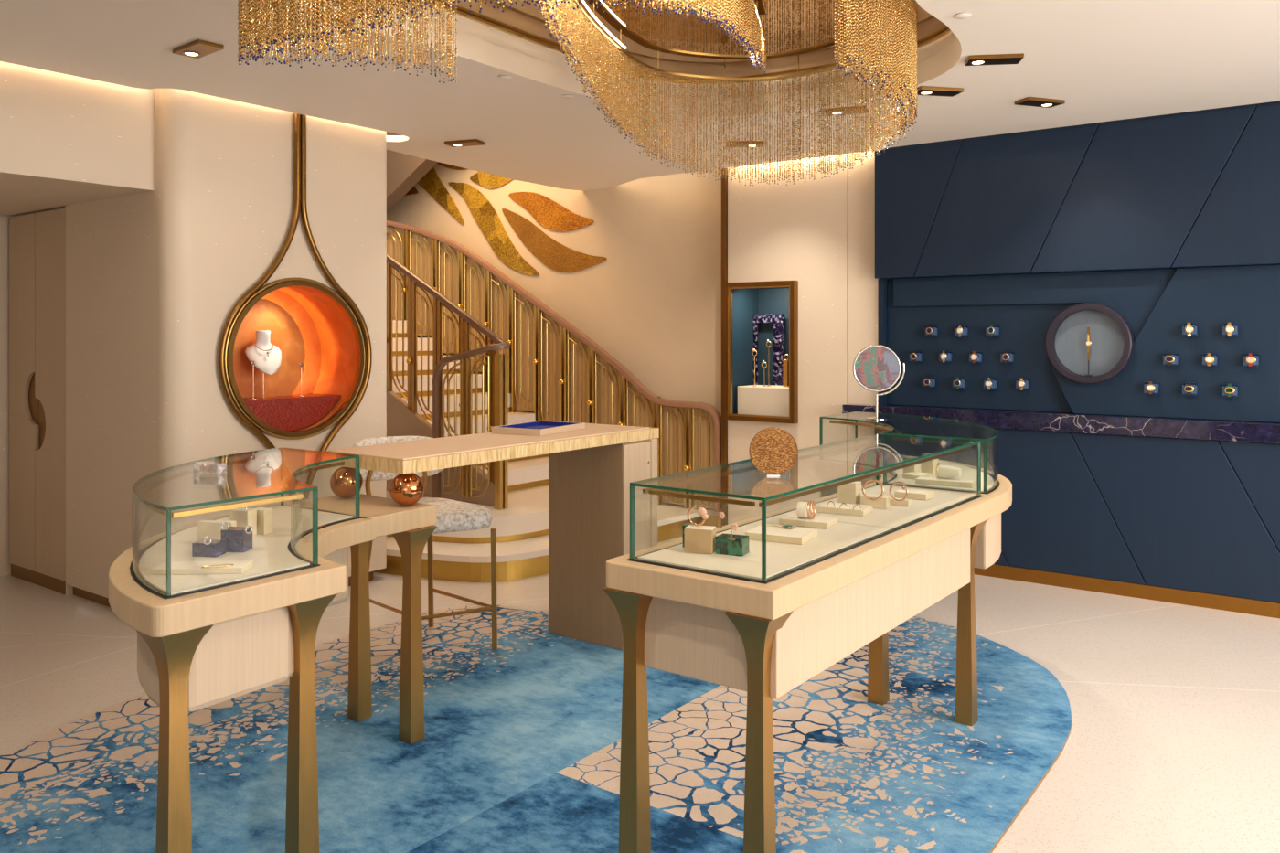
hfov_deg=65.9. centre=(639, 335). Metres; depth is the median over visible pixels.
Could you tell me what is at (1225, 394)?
cushion
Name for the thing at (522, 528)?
staircase
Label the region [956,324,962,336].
wristwatch
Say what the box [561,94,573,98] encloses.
recessed light
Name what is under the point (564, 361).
balustrade
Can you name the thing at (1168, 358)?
wristwatch
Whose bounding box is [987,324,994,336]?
wristwatch
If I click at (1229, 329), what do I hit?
wristwatch
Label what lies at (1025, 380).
cushion
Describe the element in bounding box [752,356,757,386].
stand
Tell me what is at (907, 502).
block
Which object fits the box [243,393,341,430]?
shelf
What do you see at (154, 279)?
wall
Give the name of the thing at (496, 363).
balustrade
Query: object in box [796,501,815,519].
bracelet
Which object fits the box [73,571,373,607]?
baseboard
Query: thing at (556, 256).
mosaic
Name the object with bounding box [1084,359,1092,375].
stand
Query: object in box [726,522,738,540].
earring
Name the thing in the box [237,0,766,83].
curtain
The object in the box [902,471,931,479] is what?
plinth
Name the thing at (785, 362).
stand
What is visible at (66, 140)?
wall
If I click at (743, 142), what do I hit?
recessed light
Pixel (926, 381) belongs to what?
wristwatch
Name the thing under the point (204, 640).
display table
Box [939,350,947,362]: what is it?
wristwatch
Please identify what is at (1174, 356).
cushion
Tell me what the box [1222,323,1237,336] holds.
block
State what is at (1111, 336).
porthole showcase
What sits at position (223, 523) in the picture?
ring
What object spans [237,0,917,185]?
chandelier
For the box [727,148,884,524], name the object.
wall
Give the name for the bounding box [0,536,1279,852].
floor
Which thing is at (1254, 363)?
cushion
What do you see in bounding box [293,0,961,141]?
ceiling
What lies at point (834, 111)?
recessed light
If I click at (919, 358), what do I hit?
block
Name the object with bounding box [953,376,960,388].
wristwatch
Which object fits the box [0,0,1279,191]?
ceiling
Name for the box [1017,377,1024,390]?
wristwatch
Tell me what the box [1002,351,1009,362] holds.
wristwatch
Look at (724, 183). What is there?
trim
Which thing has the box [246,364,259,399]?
stand
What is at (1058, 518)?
wall panel
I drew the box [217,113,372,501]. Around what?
niche
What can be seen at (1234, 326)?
cushion
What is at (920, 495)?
plinth
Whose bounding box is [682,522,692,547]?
block
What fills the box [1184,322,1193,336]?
wristwatch
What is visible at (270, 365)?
bust
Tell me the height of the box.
0.032 m
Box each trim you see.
[415,0,951,84]
[721,168,727,526]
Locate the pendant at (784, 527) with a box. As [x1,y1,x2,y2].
[760,524,794,528]
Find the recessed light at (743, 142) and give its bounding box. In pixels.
[725,140,764,147]
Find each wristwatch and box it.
[910,350,917,362]
[923,375,929,387]
[926,324,932,336]
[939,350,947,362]
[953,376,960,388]
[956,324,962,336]
[970,351,977,362]
[984,377,991,389]
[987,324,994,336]
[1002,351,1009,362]
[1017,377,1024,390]
[1085,327,1091,359]
[1145,381,1154,394]
[1164,352,1174,365]
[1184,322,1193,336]
[1184,382,1194,394]
[1204,352,1214,365]
[1224,384,1234,396]
[1225,322,1233,336]
[1245,352,1255,366]
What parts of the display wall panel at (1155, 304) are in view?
panel, display panel, display panel, display panel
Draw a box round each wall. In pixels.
[0,61,154,215]
[0,214,13,576]
[13,88,386,597]
[386,131,437,212]
[386,163,721,509]
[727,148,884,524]
[885,100,1279,149]
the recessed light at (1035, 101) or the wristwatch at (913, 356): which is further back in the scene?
the wristwatch at (913, 356)
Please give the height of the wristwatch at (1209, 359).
0.073 m
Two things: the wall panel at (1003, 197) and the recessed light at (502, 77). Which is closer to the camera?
the recessed light at (502, 77)
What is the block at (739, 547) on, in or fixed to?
on the display table at (764, 622)
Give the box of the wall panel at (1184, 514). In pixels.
[1071,432,1279,603]
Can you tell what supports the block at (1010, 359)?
attached to the display wall panel at (1155, 304)
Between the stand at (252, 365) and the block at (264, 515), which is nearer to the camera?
the block at (264, 515)
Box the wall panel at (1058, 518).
[954,427,1146,584]
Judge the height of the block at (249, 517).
0.085 m
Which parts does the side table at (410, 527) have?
leg, leg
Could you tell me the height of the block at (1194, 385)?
0.072 m
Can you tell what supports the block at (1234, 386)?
attached to the display wall panel at (1155, 304)
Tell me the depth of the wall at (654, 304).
8.38 m
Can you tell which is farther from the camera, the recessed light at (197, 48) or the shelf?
the shelf
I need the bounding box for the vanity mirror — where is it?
[853,344,905,419]
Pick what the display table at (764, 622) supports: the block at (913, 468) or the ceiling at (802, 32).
the block at (913, 468)
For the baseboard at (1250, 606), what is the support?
attached to the wall at (1277, 101)
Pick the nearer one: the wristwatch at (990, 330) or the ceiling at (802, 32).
the ceiling at (802, 32)
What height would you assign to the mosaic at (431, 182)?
0.711 m
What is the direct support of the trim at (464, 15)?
attached to the ceiling at (475, 41)
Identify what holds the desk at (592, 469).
on the carpet
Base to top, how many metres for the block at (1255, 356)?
0.072 m
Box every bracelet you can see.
[201,564,234,568]
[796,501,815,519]
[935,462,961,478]
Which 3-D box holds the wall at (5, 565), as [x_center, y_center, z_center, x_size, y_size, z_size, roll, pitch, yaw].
[-5.849,0.350,4.201,0.200,2.400,5.720,0,0,37]
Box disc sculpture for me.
[749,426,798,476]
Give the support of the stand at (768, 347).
on the display niche at (756, 313)
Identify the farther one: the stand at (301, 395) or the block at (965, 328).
the block at (965, 328)
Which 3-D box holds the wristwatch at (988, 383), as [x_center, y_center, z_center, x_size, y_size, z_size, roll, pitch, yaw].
[2.266,0.312,6.419,0.043,0.078,0.013,0,0,37]
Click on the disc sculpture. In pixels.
(773, 451)
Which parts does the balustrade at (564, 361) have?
panel, backing panel, post, panel, backing panel, post, panel, backing panel, post, panel, backing panel, post, panel, backing panel, post, panel, backing panel, knob, post, panel, backing panel, knob, post, panel, backing panel, knob, post, panel, backing panel, post, panel, backing panel, post, panel, backing panel, knob, post, panel, backing panel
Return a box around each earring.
[715,512,725,528]
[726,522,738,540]
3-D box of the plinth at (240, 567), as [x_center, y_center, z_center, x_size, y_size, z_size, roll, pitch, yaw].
[-1.201,0.637,2.713,0.240,0.016,0.090,0,0,-3]
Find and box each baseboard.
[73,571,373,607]
[974,564,1279,618]
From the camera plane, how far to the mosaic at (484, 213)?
9.39 m
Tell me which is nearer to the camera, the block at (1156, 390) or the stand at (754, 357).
the block at (1156, 390)
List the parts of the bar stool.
leg, leg, seat, leg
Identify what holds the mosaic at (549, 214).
attached to the wall at (654, 304)
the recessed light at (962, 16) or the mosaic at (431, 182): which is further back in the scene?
the mosaic at (431, 182)
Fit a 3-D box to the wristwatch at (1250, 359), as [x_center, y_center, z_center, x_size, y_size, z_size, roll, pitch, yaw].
[3.397,0.136,5.495,0.051,0.073,0.013,0,0,37]
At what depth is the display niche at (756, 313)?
7.68 m
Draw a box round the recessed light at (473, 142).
[444,138,484,147]
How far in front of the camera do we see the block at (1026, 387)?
6.31 m
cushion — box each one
[1017,379,1027,388]
[1145,383,1156,393]
[1164,354,1175,363]
[1184,325,1194,334]
[1184,384,1194,394]
[1204,355,1215,364]
[1224,325,1236,334]
[1224,385,1235,395]
[1245,355,1256,364]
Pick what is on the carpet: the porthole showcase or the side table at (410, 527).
the side table at (410, 527)
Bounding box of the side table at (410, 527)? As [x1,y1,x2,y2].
[283,493,437,744]
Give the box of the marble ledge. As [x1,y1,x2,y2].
[842,403,1279,443]
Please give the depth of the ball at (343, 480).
3.92 m
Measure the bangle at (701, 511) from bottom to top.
0.062 m
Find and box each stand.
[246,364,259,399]
[295,366,307,396]
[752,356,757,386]
[767,347,770,386]
[782,360,789,387]
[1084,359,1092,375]
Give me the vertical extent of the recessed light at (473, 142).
0.021 m
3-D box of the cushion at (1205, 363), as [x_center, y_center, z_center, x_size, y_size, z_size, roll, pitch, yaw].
[3.253,0.140,5.638,0.052,0.053,0.042,0,0,37]
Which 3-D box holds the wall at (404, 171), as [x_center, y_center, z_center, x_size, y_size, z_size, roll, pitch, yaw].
[-1.833,-1.871,9.339,4.483,2.359,0.161,0,0,37]
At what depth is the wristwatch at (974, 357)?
6.47 m
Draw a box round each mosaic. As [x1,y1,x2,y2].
[405,186,418,195]
[417,167,464,224]
[437,161,467,170]
[448,181,539,275]
[469,170,512,189]
[501,208,606,272]
[508,192,593,231]
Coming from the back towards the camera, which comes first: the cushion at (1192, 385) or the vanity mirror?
the cushion at (1192, 385)
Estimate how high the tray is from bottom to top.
0.030 m
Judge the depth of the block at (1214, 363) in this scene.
5.63 m
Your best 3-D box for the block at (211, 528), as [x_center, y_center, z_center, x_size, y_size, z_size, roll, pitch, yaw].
[-1.317,0.612,3.071,0.115,0.068,0.030,0,0,7]
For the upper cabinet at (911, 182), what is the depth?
6.68 m
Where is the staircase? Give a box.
[373,320,721,582]
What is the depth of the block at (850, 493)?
3.77 m
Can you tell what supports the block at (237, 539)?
on the display table at (204, 640)
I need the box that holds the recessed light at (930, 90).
[917,85,963,96]
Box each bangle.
[687,505,708,525]
[862,479,884,501]
[889,481,907,501]
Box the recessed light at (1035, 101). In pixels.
[1014,96,1065,107]
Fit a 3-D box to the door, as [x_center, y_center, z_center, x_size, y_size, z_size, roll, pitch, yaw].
[-3.728,0.390,6.148,0.805,2.320,0.060,0,0,37]
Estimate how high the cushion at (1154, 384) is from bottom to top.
0.053 m
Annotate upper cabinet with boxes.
[874,140,962,278]
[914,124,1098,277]
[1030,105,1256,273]
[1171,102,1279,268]
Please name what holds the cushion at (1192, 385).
on the block at (1194, 385)
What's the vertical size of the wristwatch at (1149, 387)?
0.073 m
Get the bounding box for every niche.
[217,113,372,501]
[725,280,798,424]
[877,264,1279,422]
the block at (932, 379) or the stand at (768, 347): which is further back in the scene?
the stand at (768, 347)
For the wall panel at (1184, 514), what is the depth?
5.68 m
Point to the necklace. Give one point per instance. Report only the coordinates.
(267, 352)
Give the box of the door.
[9,207,65,594]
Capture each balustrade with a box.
[386,220,721,511]
[386,253,510,509]
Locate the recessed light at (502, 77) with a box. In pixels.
[497,74,511,79]
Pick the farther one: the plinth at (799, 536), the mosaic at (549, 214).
the mosaic at (549, 214)
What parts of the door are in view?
door, recessed pull, recessed pull, door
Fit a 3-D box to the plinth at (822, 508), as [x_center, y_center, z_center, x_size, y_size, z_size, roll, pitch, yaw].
[0.749,0.634,3.612,0.170,0.022,0.110,0,0,29]
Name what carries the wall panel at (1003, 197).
attached to the wall at (1277, 101)
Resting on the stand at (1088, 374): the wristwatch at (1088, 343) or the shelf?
the wristwatch at (1088, 343)
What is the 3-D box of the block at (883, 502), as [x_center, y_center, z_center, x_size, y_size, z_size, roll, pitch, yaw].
[0.887,0.625,3.728,0.100,0.040,0.055,0,0,27]
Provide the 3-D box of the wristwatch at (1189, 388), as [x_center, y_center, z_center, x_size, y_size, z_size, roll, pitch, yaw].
[3.155,0.306,5.676,0.051,0.073,0.013,0,0,37]
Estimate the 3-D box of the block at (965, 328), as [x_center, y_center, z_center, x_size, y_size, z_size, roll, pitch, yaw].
[2.136,-0.030,6.560,0.072,0.072,0.055,0,0,37]
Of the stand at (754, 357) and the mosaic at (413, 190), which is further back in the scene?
the mosaic at (413, 190)
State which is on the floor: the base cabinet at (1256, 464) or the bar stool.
the base cabinet at (1256, 464)
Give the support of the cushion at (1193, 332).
on the block at (1194, 333)
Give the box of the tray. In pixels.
[491,420,585,436]
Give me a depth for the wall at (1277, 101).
6.13 m
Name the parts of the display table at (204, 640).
light rail, leg, glass, light rail, glass, glass lid, leg, light rail, glass, glass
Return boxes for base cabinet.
[874,424,1009,565]
[1218,440,1279,551]
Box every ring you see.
[203,535,211,544]
[221,522,228,530]
[245,525,252,533]
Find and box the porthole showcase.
[1045,302,1133,383]
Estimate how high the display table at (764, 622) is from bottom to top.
1.109 m
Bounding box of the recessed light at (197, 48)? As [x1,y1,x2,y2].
[172,39,223,58]
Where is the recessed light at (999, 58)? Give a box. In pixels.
[964,53,1023,65]
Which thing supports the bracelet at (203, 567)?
on the display table at (204, 640)
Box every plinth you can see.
[150,560,253,575]
[745,524,817,544]
[778,513,837,528]
[817,501,872,516]
[894,489,934,500]
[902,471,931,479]
[915,476,975,487]
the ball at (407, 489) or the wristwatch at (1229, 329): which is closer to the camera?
the ball at (407, 489)
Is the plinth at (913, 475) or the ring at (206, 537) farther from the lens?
the plinth at (913, 475)
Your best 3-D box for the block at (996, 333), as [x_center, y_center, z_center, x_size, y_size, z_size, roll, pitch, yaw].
[2.300,-0.032,6.437,0.072,0.072,0.055,0,0,37]
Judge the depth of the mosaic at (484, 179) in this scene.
9.42 m
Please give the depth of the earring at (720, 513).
3.15 m
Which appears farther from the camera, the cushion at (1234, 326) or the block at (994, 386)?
the block at (994, 386)
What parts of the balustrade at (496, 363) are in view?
post, panel, knob, post, panel, post, panel, panel, post, post, panel, panel, post, post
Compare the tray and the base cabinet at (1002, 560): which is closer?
the tray
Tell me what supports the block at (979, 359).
attached to the display wall panel at (1155, 304)
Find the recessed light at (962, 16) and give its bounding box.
[953,12,971,19]
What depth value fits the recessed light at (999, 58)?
4.52 m
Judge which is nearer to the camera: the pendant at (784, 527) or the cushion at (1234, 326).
the pendant at (784, 527)
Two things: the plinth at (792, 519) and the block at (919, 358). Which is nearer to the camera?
the plinth at (792, 519)
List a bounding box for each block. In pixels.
[192,539,225,556]
[196,520,236,541]
[220,526,252,552]
[229,508,256,535]
[256,507,272,534]
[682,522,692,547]
[684,524,715,554]
[714,533,748,556]
[837,480,861,504]
[860,494,889,508]
[889,497,911,506]
[903,463,919,473]
[908,351,922,362]
[921,458,938,475]
[922,376,935,387]
[924,325,938,336]
[938,351,951,362]
[952,377,966,388]
[954,325,968,336]
[969,352,982,362]
[983,377,997,389]
[985,325,999,336]
[1000,351,1013,362]
[1015,378,1029,390]
[1143,381,1159,394]
[1162,352,1178,365]
[1182,323,1197,336]
[1182,382,1197,395]
[1202,353,1217,366]
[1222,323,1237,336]
[1222,384,1237,396]
[1243,353,1258,366]
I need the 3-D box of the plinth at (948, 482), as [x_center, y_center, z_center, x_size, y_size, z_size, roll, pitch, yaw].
[1.323,0.634,4.277,0.240,0.022,0.080,0,0,29]
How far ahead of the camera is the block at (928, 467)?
4.56 m
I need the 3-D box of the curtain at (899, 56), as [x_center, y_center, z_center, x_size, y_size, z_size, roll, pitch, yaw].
[0.417,-1.132,4.173,1.489,0.592,2.789,0,0,14]
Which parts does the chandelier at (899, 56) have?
rail, rail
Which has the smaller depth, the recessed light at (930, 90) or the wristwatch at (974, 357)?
the recessed light at (930, 90)
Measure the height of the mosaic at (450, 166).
0.217 m
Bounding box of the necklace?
[254,344,273,356]
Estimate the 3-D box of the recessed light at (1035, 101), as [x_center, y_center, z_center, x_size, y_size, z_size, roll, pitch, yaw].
[2.177,-1.269,5.381,0.240,0.021,0.115,0,0,-20]
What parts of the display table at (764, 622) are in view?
leg, glass, light rail, light rail, glass, leg, glass lid, leg, glass, glass, light rail, light rail, glass, leg, glass lid, glass, glass, glass, leg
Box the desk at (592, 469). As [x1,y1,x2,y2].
[323,423,659,650]
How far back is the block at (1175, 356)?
5.75 m
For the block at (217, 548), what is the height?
0.040 m
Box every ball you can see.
[330,466,362,498]
[389,472,424,505]
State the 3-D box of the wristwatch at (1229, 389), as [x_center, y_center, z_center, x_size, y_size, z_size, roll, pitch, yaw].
[3.316,0.308,5.556,0.051,0.073,0.013,0,0,37]
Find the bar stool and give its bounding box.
[352,436,497,650]
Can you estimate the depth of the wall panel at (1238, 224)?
5.50 m
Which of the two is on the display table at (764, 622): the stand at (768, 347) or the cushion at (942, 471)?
the cushion at (942, 471)
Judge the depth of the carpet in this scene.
3.59 m
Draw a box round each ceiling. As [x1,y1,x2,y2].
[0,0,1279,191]
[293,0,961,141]
[432,0,949,81]
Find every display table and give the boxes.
[108,448,374,852]
[601,411,1012,852]
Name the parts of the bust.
stem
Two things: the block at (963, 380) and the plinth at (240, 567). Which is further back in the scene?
the block at (963, 380)
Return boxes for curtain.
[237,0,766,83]
[534,0,917,183]
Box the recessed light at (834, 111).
[823,105,869,116]
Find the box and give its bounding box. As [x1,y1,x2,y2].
[193,461,226,474]
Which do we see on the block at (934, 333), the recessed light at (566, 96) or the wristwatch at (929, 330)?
the wristwatch at (929, 330)
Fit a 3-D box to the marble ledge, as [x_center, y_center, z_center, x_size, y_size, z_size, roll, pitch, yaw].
[4.038,0.537,5.092,6.394,0.106,0.203,0,0,37]
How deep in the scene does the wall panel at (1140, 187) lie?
5.82 m
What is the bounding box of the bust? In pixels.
[245,330,281,398]
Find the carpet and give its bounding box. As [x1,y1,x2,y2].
[0,604,1071,852]
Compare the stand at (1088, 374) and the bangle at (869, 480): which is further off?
the stand at (1088, 374)
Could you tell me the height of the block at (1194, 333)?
0.072 m
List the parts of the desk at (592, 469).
edge frame, door, post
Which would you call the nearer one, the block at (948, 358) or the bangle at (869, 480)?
the bangle at (869, 480)
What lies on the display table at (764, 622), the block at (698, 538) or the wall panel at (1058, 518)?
the block at (698, 538)
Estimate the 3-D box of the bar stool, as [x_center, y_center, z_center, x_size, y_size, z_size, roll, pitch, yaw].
[-1.097,1.031,4.931,0.516,1.012,0.669,0,0,-40]
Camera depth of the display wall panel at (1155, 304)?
6.03 m
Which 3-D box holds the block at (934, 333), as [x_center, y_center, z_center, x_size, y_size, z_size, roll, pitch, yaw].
[1.972,-0.031,6.683,0.072,0.072,0.055,0,0,37]
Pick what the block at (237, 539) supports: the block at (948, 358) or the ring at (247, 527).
the ring at (247, 527)

